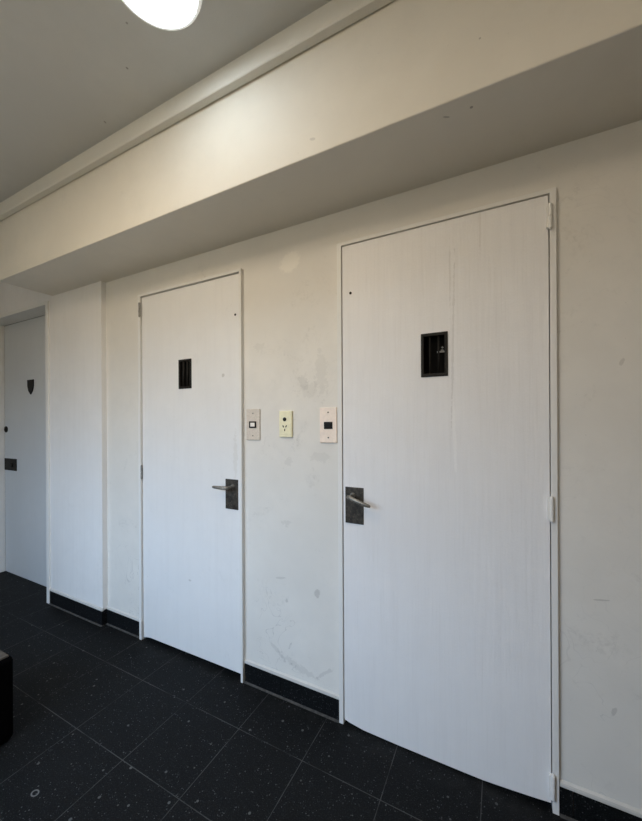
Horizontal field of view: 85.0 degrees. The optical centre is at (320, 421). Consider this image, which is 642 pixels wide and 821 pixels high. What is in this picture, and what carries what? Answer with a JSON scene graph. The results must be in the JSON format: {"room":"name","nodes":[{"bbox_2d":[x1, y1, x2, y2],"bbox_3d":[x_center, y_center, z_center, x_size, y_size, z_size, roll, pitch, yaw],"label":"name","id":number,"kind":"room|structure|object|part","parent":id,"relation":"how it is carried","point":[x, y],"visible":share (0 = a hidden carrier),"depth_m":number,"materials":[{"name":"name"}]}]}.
{"room":"apartment hallway","nodes":[
{"label":"apartment hallway","id":0,"kind":"room"},
{"bbox_2d":[0,0,330,202],"bbox_3d":[-0.693,-1.377,0.856,7.000,0.120,2.600,0,0,27],"label":"ceiling","id":1,"kind":"structure","parent":0,"point":[74,74],"depth_m":1.29,"materials":[{"name":"paint"}]},
{"bbox_2d":[122,0,201,30],"bbox_3d":[-0.494,-1.306,1.035,0.272,0.024,0.273,0,0,27],"label":"recessed light","id":2,"kind":"object","parent":1,"relation":"in","point":[170,15],"visible":1,"depth_m":1.11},
{"bbox_2d":[0,0,641,295],"bbox_3d":[0.392,-1.105,1.189,5.175,0.435,0.426,0,0,27],"label":"ceiling beam","id":3,"kind":"structure","parent":1,"relation":"attached to","point":[408,95],"depth_m":1.17,"materials":[{"name":"paint"}]},
{"bbox_2d":[0,0,393,220],"bbox_3d":[0.285,-1.284,0.982,5.175,0.078,0.029,0,0,27],"label":"trim","id":4,"kind":"structure","parent":3,"relation":"attached to","point":[334,16],"depth_m":1.33,"materials":[{"name":"paint"}]},
{"bbox_2d":[0,571,567,820],"bbox_3d":[-0.679,1.317,0.856,7.000,0.100,2.600,0,0,27],"label":"floor","id":5,"kind":"structure","parent":0,"point":[110,723],"depth_m":1.35,"materials":[{"name":"black tile"}]},
{"bbox_2d":[0,650,12,744],"bbox_3d":[-1.500,1.102,1.326,0.412,0.338,0.390,0,0,27],"label":"box","id":6,"kind":"object","parent":5,"relation":"on","point":[6,661],"visible":1,"depth_m":1.38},
{"bbox_3d":[-1.500,0.939,1.326,0.383,0.012,0.361,0,0,27],"label":"panel","id":7,"kind":"part","parent":6,"relation":"part of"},
{"bbox_2d":[0,120,641,810],"bbox_3d":[-0.254,-0.027,1.700,6.800,2.585,0.151,0,0,27],"label":"wall","id":8,"kind":"structure","parent":0,"point":[290,273],"depth_m":1.50,"materials":[{"name":"paint"}]},
{"bbox_2d":[0,301,50,603],"bbox_3d":[-2.313,0.215,2.746,0.998,2.122,0.163,0,0,27],"label":"door","id":9,"kind":"structure","parent":8,"relation":"in","point":[25,511],"depth_m":2.83,"materials":[{"name":"paint"}]},
{"bbox_3d":[-2.607,0.359,2.941,0.201,0.099,0.008,0,0,27],"label":"lock plate","id":10,"kind":"part","parent":9,"relation":"part of","materials":[{"name":"metal"}]},
{"bbox_2d":[49,588,106,626],"bbox_3d":[-1.624,1.217,2.322,0.607,0.110,0.039,0,0,27],"label":"baseboard","id":11,"kind":"object","parent":8,"relation":"attached to","point":[94,614],"visible":1,"depth_m":2.29,"materials":[{"name":"black tile"}]},
{"bbox_2d":[106,606,138,637],"bbox_3d":[-1.203,1.215,2.131,0.331,0.110,0.020,0,0,27],"label":"baseboard","id":12,"kind":"structure","parent":8,"relation":"attached to","point":[127,623],"depth_m":2.13,"materials":[{"name":"black tile"}]},
{"bbox_2d":[138,268,244,682],"bbox_3d":[-0.717,0.263,1.883,0.766,2.010,0.128,0,0,27],"label":"door","id":13,"kind":"structure","parent":8,"relation":"in","point":[191,333],"depth_m":1.85,"materials":[{"name":"paint"}]},
{"bbox_2d":[178,358,191,388],"bbox_3d":[-0.727,-0.257,1.891,0.094,0.158,0.027,0,0,27],"label":"grille","id":14,"kind":"object","parent":13,"relation":"attached to","point":[184,364],"depth_m":1.89,"materials":[{"name":"metal"}]},
{"bbox_3d":[-0.493,0.322,1.708,0.102,0.017,0.023,0,0,21],"label":"lever","id":15,"kind":"part","parent":13,"relation":"part of","materials":[{"name":"silver metal"}]},
{"bbox_3d":[-0.442,0.359,1.737,0.080,0.148,0.005,0,0,27],"label":"handle plate","id":16,"kind":"part","parent":13,"relation":"part of","materials":[{"name":"grey metal"}]},
{"bbox_2d":[246,409,259,439],"bbox_3d":[-0.326,0.013,1.681,0.081,0.149,0.010,0,0,27],"label":"light switch","id":17,"kind":"object","parent":8,"relation":"attached to","point":[252,415],"visible":1,"depth_m":1.68,"materials":[{"name":"plastic"}]},
{"bbox_2d":[279,411,292,436],"bbox_3d":[-0.161,0.010,1.594,0.068,0.119,0.014,0,0,27],"label":"wall socket","id":18,"kind":"object","parent":8,"relation":"attached to","point":[285,417],"visible":1,"depth_m":1.59,"materials":[{"name":"beige plastic"}]},
{"bbox_2d":[244,658,338,722],"bbox_3d":[-0.147,1.210,1.591,0.505,0.110,0.020,0,0,27],"label":"baseboard","id":19,"kind":"structure","parent":8,"relation":"attached to","point":[318,700],"depth_m":1.58,"materials":[{"name":"black tile"}]},
{"bbox_2d":[320,407,336,442],"bbox_3d":[0.030,0.014,1.497,0.080,0.151,0.012,-1,0,27],"label":"light switch","id":20,"kind":"object","parent":8,"relation":"attached to","point":[328,416],"visible":1,"depth_m":1.49,"materials":[{"name":"beige plastic"}]},
{"bbox_2d":[337,187,558,814],"bbox_3d":[0.418,0.256,1.302,0.770,2.012,0.128,0,0,27],"label":"door","id":21,"kind":"structure","parent":8,"relation":"in","point":[447,324],"depth_m":1.26,"materials":[{"name":"paint"}]},
{"bbox_3d":[0.138,0.344,1.440,0.080,0.149,0.005,0,0,27],"label":"handle plate","id":22,"kind":"part","parent":21,"relation":"part of","materials":[{"name":"grey metal"}]},
{"bbox_3d":[0.146,0.315,1.381,0.102,0.040,0.023,0,0,33],"label":"lever","id":23,"kind":"part","parent":21,"relation":"part of","materials":[{"name":"silver metal"}]},
{"bbox_2d":[421,331,447,376],"bbox_3d":[0.423,-0.248,1.303,0.095,0.162,0.027,0,0,27],"label":"grille","id":24,"kind":"object","parent":21,"relation":"attached to","point":[434,344],"depth_m":1.31,"materials":[{"name":"metal"}]},
{"bbox_2d":[559,779,641,820],"bbox_3d":[1.761,1.200,0.616,2.236,0.110,0.020,0,0,27],"label":"baseboard","id":25,"kind":"structure","parent":8,"relation":"attached to","point":[577,803],"depth_m":1.09,"materials":[{"name":"black tile"}]}
]}

